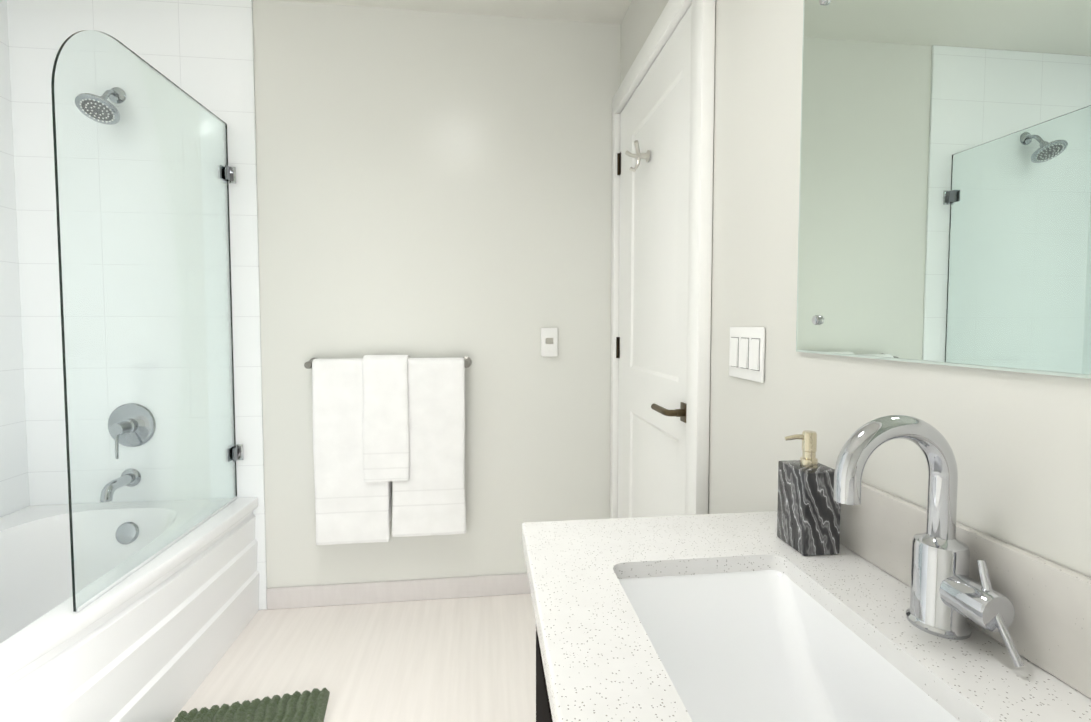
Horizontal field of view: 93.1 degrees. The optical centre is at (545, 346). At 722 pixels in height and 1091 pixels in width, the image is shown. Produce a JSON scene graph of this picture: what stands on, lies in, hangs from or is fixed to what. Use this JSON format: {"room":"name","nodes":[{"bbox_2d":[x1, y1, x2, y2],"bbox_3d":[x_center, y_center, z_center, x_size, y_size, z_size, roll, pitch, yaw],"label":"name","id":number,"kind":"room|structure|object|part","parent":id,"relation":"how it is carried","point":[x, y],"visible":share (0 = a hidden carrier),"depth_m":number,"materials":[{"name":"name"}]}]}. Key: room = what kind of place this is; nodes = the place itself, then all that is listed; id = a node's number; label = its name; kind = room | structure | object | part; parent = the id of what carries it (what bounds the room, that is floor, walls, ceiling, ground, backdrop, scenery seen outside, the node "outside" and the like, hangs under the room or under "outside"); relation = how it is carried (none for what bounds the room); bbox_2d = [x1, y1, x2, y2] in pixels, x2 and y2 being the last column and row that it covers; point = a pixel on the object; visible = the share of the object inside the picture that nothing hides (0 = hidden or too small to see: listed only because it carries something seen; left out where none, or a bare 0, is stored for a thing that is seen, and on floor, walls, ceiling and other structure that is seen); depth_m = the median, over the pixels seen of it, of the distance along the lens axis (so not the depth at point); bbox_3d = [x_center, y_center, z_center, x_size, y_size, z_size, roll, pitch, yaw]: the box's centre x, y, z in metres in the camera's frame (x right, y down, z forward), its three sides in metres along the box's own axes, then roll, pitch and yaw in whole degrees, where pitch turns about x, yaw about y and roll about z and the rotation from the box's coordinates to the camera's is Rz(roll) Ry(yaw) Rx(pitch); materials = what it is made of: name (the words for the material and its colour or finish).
{"room":"bathroom","nodes":[
{"label":"bathroom","id":0,"kind":"room"},
{"bbox_2d":[172,593,535,721],"bbox_3d":[-0.646,1.203,0.515,2.540,0.100,3.530,0,3,-7],"label":"floor","id":1,"kind":"structure","parent":0,"point":[469,659],"depth_m":1.79,"materials":[{"name":"tile"}]},
{"bbox_2d":[0,497,258,721],"bbox_3d":[-1.488,0.882,1.307,0.833,0.470,1.508,0,3,-7],"label":"bathtub","id":2,"kind":"object","parent":1,"relation":"on","point":[153,639],"visible":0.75,"depth_m":1.62,"materials":[{"name":"white plastic"}]},
{"bbox_2d":[51,30,243,611],"bbox_3d":[-1.190,-0.107,1.636,0.050,1.474,0.840,0,3,-7],"label":"glass","id":3,"kind":"object","parent":2,"relation":"on","point":[227,173],"visible":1,"depth_m":1.67,"materials":[{"name":"clear glass"}]},
{"bbox_2d":[174,688,329,721],"bbox_3d":[-0.809,1.099,1.288,0.420,0.035,0.620,-1,3,-15],"label":"bath mat","id":4,"kind":"object","parent":1,"relation":"on","point":[305,706],"visible":1,"depth_m":1.53,"materials":[{"name":"green fabric"}]},
{"bbox_2d":[536,643,549,721],"bbox_3d":[0.305,0.773,0.301,0.493,0.779,1.320,0,3,-7],"label":"bathroom vanity","id":5,"kind":"object","parent":1,"relation":"on","point":[540,699],"depth_m":0.86,"materials":[{"name":"black wood"}]},
{"bbox_2d":[522,511,1090,721],"bbox_3d":[0.292,0.363,0.291,0.516,0.040,1.340,0,3,-7],"label":"countertop","id":6,"kind":"structure","parent":5,"relation":"on","point":[598,659],"depth_m":0.62,"materials":[{"name":"white stone"}]},
{"bbox_2d":[622,567,969,721],"bbox_3d":[0.254,0.429,0.568,0.318,0.154,0.487,0,3,-7],"label":"sink","id":7,"kind":"object","parent":6,"relation":"in","point":[741,644],"depth_m":0.70,"materials":[{"name":"white ceramic"}]},
{"bbox_2d":[777,430,840,555],"bbox_3d":[0.415,0.227,0.821,0.065,0.183,0.074,0,3,-7],"label":"soap dispenser","id":8,"kind":"object","parent":6,"relation":"on","point":[808,514],"visible":0.98,"depth_m":0.79,"materials":[{"name":"stone"}]},
{"bbox_2d":[833,415,1033,674],"bbox_3d":[0.416,0.205,0.566,0.165,0.250,0.128,0,3,-7],"label":"faucet","id":9,"kind":"object","parent":6,"relation":"on","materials":[{"name":"silver metal"}]},
{"bbox_2d":[253,0,620,587],"bbox_3d":[-0.897,-0.142,2.153,2.440,2.440,0.100,0,3,-7],"label":"wall","id":10,"kind":"structure","parent":0,"point":[432,184],"depth_m":2.15,"materials":[{"name":"white paint"}]},
{"bbox_2d":[7,0,266,609],"bbox_3d":[-1.573,-0.136,2.018,0.866,2.440,0.010,0,3,-7],"label":"wall tile","id":11,"kind":"structure","parent":10,"relation":"attached to","point":[201,52],"depth_m":2.00,"materials":[{"name":"white tile"}]},
{"bbox_2d":[75,87,155,502],"bbox_3d":[-1.612,-0.205,1.923,0.172,1.552,0.162,0,3,-7],"label":"shower fixtures","id":12,"kind":"object","parent":11,"relation":"attached to","point":[117,436],"depth_m":1.96,"materials":[{"name":"silver metal"}]},
{"bbox_3d":[-1.622,0.527,1.959,0.072,0.085,0.154,0,3,-7],"label":"spout","id":13,"kind":"part","parent":12,"relation":"part of","materials":[{"name":"silver metal"}]},
{"bbox_2d":[304,355,471,544],"bbox_3d":[-0.630,0.410,2.098,0.657,0.752,0.118,0,3,-7],"label":"towel rail","id":14,"kind":"object","parent":10,"relation":"attached to","point":[381,423],"visible":1,"depth_m":2.05,"materials":[{"name":"white fabric"}]},
{"bbox_2d":[312,358,390,544],"bbox_3d":[-0.770,0.418,2.065,0.294,0.740,0.060,0,3,-7],"label":"towel","id":15,"kind":"object","parent":14,"relation":"hanging from","point":[351,397],"depth_m":2.04,"materials":[{"name":"white fabric"}]},
{"bbox_2d":[392,358,465,536],"bbox_3d":[-0.474,0.408,2.100,0.300,0.723,0.060,0,3,-7],"label":"towel","id":16,"kind":"object","parent":14,"relation":"hanging from","point":[428,394],"depth_m":2.08,"materials":[{"name":"white fabric"}]},
{"bbox_2d":[266,573,530,609],"bbox_3d":[-0.411,1.033,2.207,1.474,0.088,0.012,0,3,-7],"label":"baseboard","id":17,"kind":"structure","parent":10,"relation":"attached to","point":[380,592],"depth_m":2.18,"materials":[{"name":"tile"}]},
{"bbox_2d":[541,328,557,356],"bbox_3d":[0.016,-0.017,2.202,0.070,0.122,0.026,0,3,-7],"label":"switch","id":18,"kind":"object","parent":10,"relation":"attached to","point":[549,342],"visible":1,"depth_m":2.19,"materials":[{"name":"white plastic"}]},
{"bbox_2d":[277,0,631,23],"bbox_3d":[-0.646,-1.334,0.401,2.540,0.100,3.530,0,3,-7],"label":"ceiling","id":19,"kind":"structure","parent":0,"point":[606,11],"depth_m":2.08,"materials":[{"name":"white paint"}]},
{"bbox_2d":[621,0,1090,577],"bbox_3d":[0.566,-0.072,0.601,0.100,2.440,3.530,0,3,-7],"label":"wall","id":20,"kind":"structure","parent":0,"point":[1019,442],"depth_m":0.98,"materials":[{"name":"white paint"}]},
{"bbox_2d":[616,6,690,517],"bbox_3d":[0.359,0.066,1.813,0.022,2.039,0.807,0,3,-7],"label":"door","id":21,"kind":"structure","parent":20,"relation":"in","point":[653,239],"depth_m":1.73,"materials":[{"name":"white paint"}]},
{"bbox_3d":[0.309,0.032,2.198,0.012,1.680,0.029,0,3,-7],"label":"door hinges","id":22,"kind":"part","parent":21,"relation":"part of","materials":[{"name":"black metal"}]},
{"bbox_2d":[625,140,649,171],"bbox_3d":[0.323,-0.647,1.786,0.068,0.090,0.123,0,3,-7],"label":"hook","id":23,"kind":"object","parent":21,"relation":"attached to","point":[638,155],"visible":1,"depth_m":1.78,"materials":[{"name":"silver metal"}]},
{"bbox_2d":[651,402,686,422],"bbox_3d":[0.362,0.188,1.509,0.064,0.054,0.145,0,3,-7],"label":"door handle","id":24,"kind":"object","parent":21,"relation":"attached to","point":[681,412],"depth_m":1.46,"materials":[{"name":"gold metal"}]},
{"bbox_2d":[610,0,714,518],"bbox_3d":[0.355,0.031,1.792,0.035,2.127,0.923,0,3,-7],"label":"door frame","id":25,"kind":"structure","parent":20,"relation":"attached to","point":[673,13],"depth_m":1.35,"materials":[{"name":"white paint"}]},
{"bbox_2d":[729,327,764,382],"bbox_3d":[0.443,0.016,1.150,0.010,0.116,0.148,0,3,-7],"label":"switch plate","id":26,"kind":"object","parent":20,"relation":"attached to","point":[747,353],"visible":1,"depth_m":1.14,"materials":[{"name":"white plastic"}]},
{"bbox_2d":[796,0,1090,378],"bbox_3d":[0.542,-0.289,0.286,0.014,0.658,1.330,0,3,-7],"label":"mirror","id":27,"kind":"object","parent":20,"relation":"attached to","point":[945,188],"visible":1,"depth_m":0.64,"materials":[{"name":"grey mirror"}]},
{"bbox_2d":[840,482,1090,698],"bbox_3d":[0.549,0.289,0.250,0.015,0.110,1.205,0,3,-7],"label":"backsplash","id":28,"kind":"structure","parent":20,"relation":"attached to","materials":[{"name":"stone"}]},
{"bbox_3d":[-1.852,-0.057,0.265,0.100,2.440,3.430,0,3,-7],"label":"wall","id":29,"kind":"structure","parent":0,"visible":0},
{"bbox_2d":[0,0,29,517],"bbox_3d":[-1.907,-0.099,1.199,0.010,2.440,1.540,0,3,-7],"label":"wall tiles","id":30,"kind":"structure","parent":29,"relation":"attached to","point":[14,486],"depth_m":1.92,"materials":[{"name":"white tile"}]}
]}

